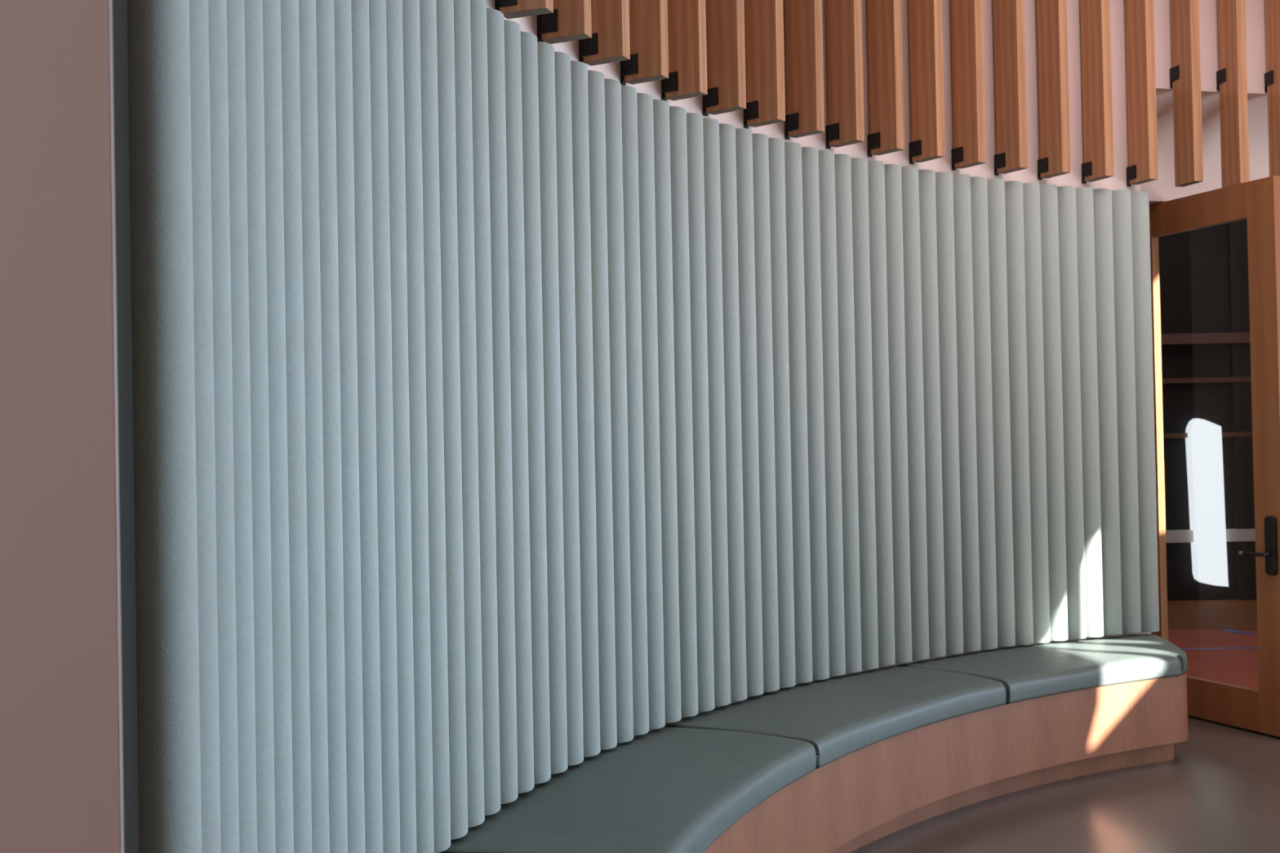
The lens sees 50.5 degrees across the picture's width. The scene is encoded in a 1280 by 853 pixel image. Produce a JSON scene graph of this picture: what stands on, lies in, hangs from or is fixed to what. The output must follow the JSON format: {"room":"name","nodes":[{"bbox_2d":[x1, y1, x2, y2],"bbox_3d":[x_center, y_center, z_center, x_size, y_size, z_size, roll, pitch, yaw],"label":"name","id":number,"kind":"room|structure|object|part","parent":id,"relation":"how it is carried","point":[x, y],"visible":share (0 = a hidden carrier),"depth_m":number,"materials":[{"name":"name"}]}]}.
{"room":"lobby","nodes":[
{"label":"lobby","id":0,"kind":"room"},
{"bbox_2d":[0,0,120,852],"bbox_3d":[-1.539,-1.028,1.511,1.921,5.064,0.258,-1,-1,-3],"label":"wall","id":1,"kind":"structure","parent":0,"point":[60,766],"depth_m":1.42,"materials":[{"name":"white paint"}]},
{"bbox_2d":[108,0,139,852],"bbox_3d":[-0.606,-1.046,1.559,0.004,5.064,0.244,-1,-1,-16],"label":"trim","id":2,"kind":"structure","parent":1,"relation":"attached to","point":[120,7],"depth_m":1.52,"materials":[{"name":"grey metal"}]},
{"bbox_2d":[484,0,1269,736],"bbox_3d":[1.686,-1.041,5.192,8.437,5.064,2.306,0,-1,-41],"label":"wall","id":3,"kind":"structure","parent":0,"point":[1163,188],"depth_m":6.54,"materials":[{"name":"white paint"}]},
{"bbox_2d":[494,0,553,18],"bbox_3d":[-0.351,-2.352,3.859,0.156,2.381,0.060,-1,-1,20],"label":"wooden fin","id":4,"kind":"object","parent":3,"relation":"attached to","point":[511,9],"visible":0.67,"depth_m":3.83,"materials":[{"name":"brown wood"}]},
{"bbox_2d":[537,0,591,44],"bbox_3d":[-0.251,-2.350,4.107,0.156,2.381,0.060,-1,-1,24],"label":"wooden fin","id":5,"kind":"object","parent":3,"relation":"attached to","point":[570,20],"visible":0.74,"depth_m":4.07,"materials":[{"name":"brown wood"}]},
{"bbox_2d":[578,0,630,66],"bbox_3d":[-0.136,-2.349,4.350,0.156,2.381,0.060,-2,-1,27],"label":"wooden fin","id":6,"kind":"object","parent":3,"relation":"attached to","point":[610,41],"visible":0.77,"depth_m":4.31,"materials":[{"name":"brown wood"}]},
{"bbox_2d":[128,0,1159,852],"bbox_3d":[0.499,-0.066,4.396,1.090,2.135,5.900,-2,-1,32],"label":"wall panel","id":7,"kind":"object","parent":3,"relation":"attached to","point":[509,413],"visible":1,"depth_m":3.83,"materials":[{"name":"grey fabric"}]},
{"bbox_2d":[620,0,668,85],"bbox_3d":[-0.008,-2.349,4.585,0.156,2.381,0.060,-2,-1,30],"label":"wooden fin","id":8,"kind":"object","parent":3,"relation":"attached to","point":[648,61],"visible":0.9,"depth_m":4.54,"materials":[{"name":"brown wood"}]},
{"bbox_2d":[661,0,707,101],"bbox_3d":[0.134,-2.348,4.812,0.156,2.381,0.060,-2,-1,34],"label":"wooden fin","id":9,"kind":"object","parent":3,"relation":"attached to","point":[686,19],"visible":0.78,"depth_m":4.77,"materials":[{"name":"brown wood"}]},
{"bbox_2d":[702,0,746,115],"bbox_3d":[0.289,-2.348,5.031,0.156,2.381,0.060,-2,-1,37],"label":"wooden fin","id":10,"kind":"object","parent":3,"relation":"attached to","point":[725,19],"visible":0.93,"depth_m":4.99,"materials":[{"name":"brown wood"}]},
{"bbox_2d":[743,0,785,128],"bbox_3d":[0.456,-2.349,5.240,0.156,2.381,0.060,-2,-1,40],"label":"wooden fin","id":11,"kind":"object","parent":3,"relation":"attached to","point":[764,23],"visible":0.87,"depth_m":5.20,"materials":[{"name":"brown wood"}]},
{"bbox_2d":[784,0,824,139],"bbox_3d":[0.635,-2.349,5.439,0.156,2.381,0.060,-2,-1,44],"label":"wooden fin","id":12,"kind":"object","parent":3,"relation":"attached to","point":[805,117],"visible":0.97,"depth_m":5.39,"materials":[{"name":"brown wood"}]},
{"bbox_2d":[825,0,864,149],"bbox_3d":[0.825,-2.351,5.628,0.060,2.381,0.156,0,-1,-43],"label":"wooden fin","id":13,"kind":"object","parent":3,"relation":"attached to","point":[846,126],"visible":1,"depth_m":5.58,"materials":[{"name":"brown wood"}]},
{"bbox_2d":[866,0,904,157],"bbox_3d":[1.026,-2.352,5.805,0.060,2.381,0.156,0,-1,-40],"label":"wooden fin","id":14,"kind":"object","parent":3,"relation":"attached to","point":[886,135],"visible":1,"depth_m":5.76,"materials":[{"name":"brown wood"}]},
{"bbox_2d":[908,0,945,164],"bbox_3d":[1.237,-2.354,5.970,0.060,2.381,0.156,-1,-1,-36],"label":"wooden fin","id":15,"kind":"object","parent":3,"relation":"attached to","point":[926,38],"visible":1,"depth_m":5.92,"materials":[{"name":"brown wood"}]},
{"bbox_2d":[951,0,986,170],"bbox_3d":[1.457,-2.356,6.123,0.060,2.381,0.156,-1,-1,-33],"label":"wooden fin","id":16,"kind":"object","parent":3,"relation":"attached to","point":[969,150],"visible":1,"depth_m":6.08,"materials":[{"name":"brown wood"}]},
{"bbox_2d":[993,0,1027,175],"bbox_3d":[1.686,-2.359,6.263,0.060,2.381,0.156,-1,-1,-30],"label":"wooden fin","id":17,"kind":"object","parent":3,"relation":"attached to","point":[1011,102],"visible":1,"depth_m":6.22,"materials":[{"name":"brown wood"}]},
{"bbox_2d":[1035,0,1070,180],"bbox_3d":[1.922,-2.361,6.389,0.060,2.381,0.156,-1,-1,-26],"label":"wooden fin","id":18,"kind":"object","parent":3,"relation":"attached to","point":[1054,161],"visible":1,"depth_m":6.34,"materials":[{"name":"brown wood"}]},
{"bbox_2d":[1080,0,1114,183],"bbox_3d":[2.165,-2.365,6.502,0.060,2.381,0.156,-1,-1,-23],"label":"wooden fin","id":19,"kind":"object","parent":3,"relation":"attached to","point":[1095,41],"visible":1,"depth_m":6.45,"materials":[{"name":"brown wood"}]},
{"bbox_2d":[1124,0,1158,186],"bbox_3d":[2.415,-2.368,6.600,0.060,2.381,0.156,-1,-1,-20],"label":"wooden fin","id":20,"kind":"object","parent":3,"relation":"attached to","point":[1142,168],"visible":1,"depth_m":6.55,"materials":[{"name":"brown wood"}]},
{"bbox_2d":[1169,0,1203,186],"bbox_3d":[2.669,-2.377,6.683,0.060,2.372,0.156,-1,-1,-16],"label":"wooden fin","id":21,"kind":"object","parent":3,"relation":"attached to","point":[1185,71],"visible":1,"depth_m":6.63,"materials":[{"name":"brown wood"}]},
{"bbox_2d":[1149,175,1279,738],"bbox_3d":[2.825,0.156,6.833,0.125,2.667,0.965,-1,-1,-22],"label":"door","id":22,"kind":"structure","parent":3,"relation":"in","point":[1256,201],"depth_m":6.52,"materials":[{"name":"brown wood"}]},
{"bbox_3d":[2.837,-1.092,6.867,0.045,0.170,0.638,-1,-1,-22],"label":"rail","id":23,"kind":"part","parent":22,"relation":"part of","materials":[{"name":"brown wood"}]},
{"bbox_3d":[2.885,1.381,6.833,0.045,0.196,0.638,-1,-1,-22],"label":"rail","id":24,"kind":"part","parent":22,"relation":"part of","materials":[{"name":"brown wood"}]},
{"bbox_3d":[2.941,0.608,6.470,0.060,0.021,0.120,-1,-1,-22],"label":"lever","id":25,"kind":"part","parent":22,"relation":"part of","materials":[{"name":"black metal"}]},
{"bbox_3d":[2.995,0.566,6.438,0.022,0.279,0.057,-1,-1,-22],"label":"handle","id":26,"kind":"part","parent":22,"relation":"part of","materials":[{"name":"black metal"}]},
{"bbox_2d":[1216,0,1249,187],"bbox_3d":[2.928,-2.381,6.752,0.060,2.372,0.156,-1,-1,-13],"label":"wooden fin","id":27,"kind":"object","parent":3,"relation":"attached to","point":[1231,76],"visible":0.87,"depth_m":6.70,"materials":[{"name":"brown wood"}]},
{"bbox_2d":[1264,0,1279,176],"bbox_3d":[3.191,-2.385,6.805,0.060,2.372,0.156,-1,-1,-10],"label":"wooden fin","id":28,"kind":"object","parent":3,"relation":"attached to","point":[1272,77],"visible":0.91,"depth_m":6.81,"materials":[{"name":"brown wood"}]},
{"bbox_2d":[850,600,1279,852],"bbox_3d":[1.548,1.457,0.693,10.640,0.048,22.325,-1,-1,0],"label":"floor","id":29,"kind":"structure","parent":0,"point":[1220,791],"depth_m":5.29,"materials":[{"name":"concrete"}]},
{"bbox_2d":[703,671,1187,852],"bbox_3d":[0.664,1.303,4.351,1.372,0.394,5.798,-2,-1,30],"label":"bench","id":30,"kind":"object","parent":29,"relation":"on","point":[864,796],"visible":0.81,"depth_m":5.22,"materials":[{"name":"brown wood"}]},
{"bbox_2d":[440,727,816,852],"bbox_3d":[0.009,1.059,3.863,0.658,0.104,1.544,-1,-1,22],"label":"bench cushion","id":31,"kind":"object","parent":30,"relation":"on","point":[664,789],"visible":0.89,"depth_m":3.73,"materials":[{"name":"grey leather"}]},
{"bbox_2d":[663,666,1006,768],"bbox_3d":[0.767,1.060,5.087,0.657,0.104,1.531,-2,-1,41],"label":"bench cushion","id":32,"kind":"object","parent":30,"relation":"on","point":[844,715],"visible":0.91,"depth_m":4.95,"materials":[{"name":"grey leather"}]},
{"bbox_2d":[894,634,1187,703],"bbox_3d":[1.934,1.051,6.044,1.660,0.104,0.638,-1,-1,-32],"label":"bench cushion","id":33,"kind":"object","parent":30,"relation":"on","point":[1028,672],"visible":0.91,"depth_m":5.82,"materials":[{"name":"grey leather"}]},
{"bbox_2d":[1168,629,1258,689],"bbox_3d":[4.399,1.488,8.886,3.040,0.001,2.612,-1,-1,0],"label":"rug","id":34,"kind":"object","parent":29,"relation":"on","point":[1239,667],"visible":0.25,"depth_m":8.88,"materials":[{"name":"red carpet"}]},
{"bbox_2d":[1180,647,1257,649],"bbox_3d":[4.400,1.490,9.157,3.042,0.001,0.057,-1,-1,1],"label":"tape","id":35,"kind":"object","parent":34,"relation":"on","point":[1215,647],"visible":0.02,"depth_m":9.16,"materials":[{"name":"blue plastic"}]},
{"bbox_2d":[1220,629,1255,634],"bbox_3d":[4.367,1.499,9.898,0.087,0.001,0.260,-1,-1,-32],"label":"tape","id":36,"kind":"object","parent":34,"relation":"on","point":[1225,630],"visible":1,"depth_m":9.88,"materials":[{"name":"blue plastic"}]},
{"bbox_2d":[1158,222,1236,600],"bbox_3d":[3.782,-0.990,11.960,5.700,5.064,0.142,-1,-1,0],"label":"wall","id":37,"kind":"structure","parent":0,"point":[1193,267],"depth_m":11.88,"materials":[{"name":"black"}]},
{"bbox_2d":[1160,332,1250,345],"bbox_3d":[4.736,-0.764,11.842,3.040,0.090,0.104,-1,-1,0],"label":"wall rail","id":38,"kind":"object","parent":37,"relation":"attached to","point":[1228,337],"visible":0.44,"depth_m":11.79,"materials":[{"name":"red wood"}]},
{"bbox_2d":[1161,377,1251,383],"bbox_3d":[4.743,-0.401,11.861,3.040,0.043,0.057,-1,-1,0],"label":"wall rail","id":39,"kind":"object","parent":37,"relation":"attached to","point":[1211,380],"visible":0.44,"depth_m":11.83,"materials":[{"name":"brown wood"}]},
{"bbox_2d":[1163,418,1255,586],"bbox_3d":[4.764,0.663,11.814,3.040,1.463,0.123,-1,-1,0],"label":"window","id":40,"kind":"structure","parent":37,"relation":"in","point":[1204,454],"depth_m":11.76,"materials":[{"name":"white"}]},
{"bbox_3d":[4.752,0.078,11.855,3.040,0.043,0.057,-1,-1,0],"label":"wall rail","id":41,"kind":"part","parent":40,"relation":"part of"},
{"bbox_3d":[4.769,0.957,11.833,3.040,0.104,0.076,-1,-1,0],"label":"hand rail","id":42,"kind":"part","parent":40,"relation":"part of","materials":[{"name":"silver metal"}]},
{"bbox_2d":[1226,218,1257,599],"bbox_3d":[5.634,-0.166,11.863,0.902,3.342,0.048,-1,-1,0],"label":"door","id":43,"kind":"structure","parent":37,"relation":"in","point":[1237,246],"depth_m":11.84,"materials":[{"name":"black wood"}]}
]}

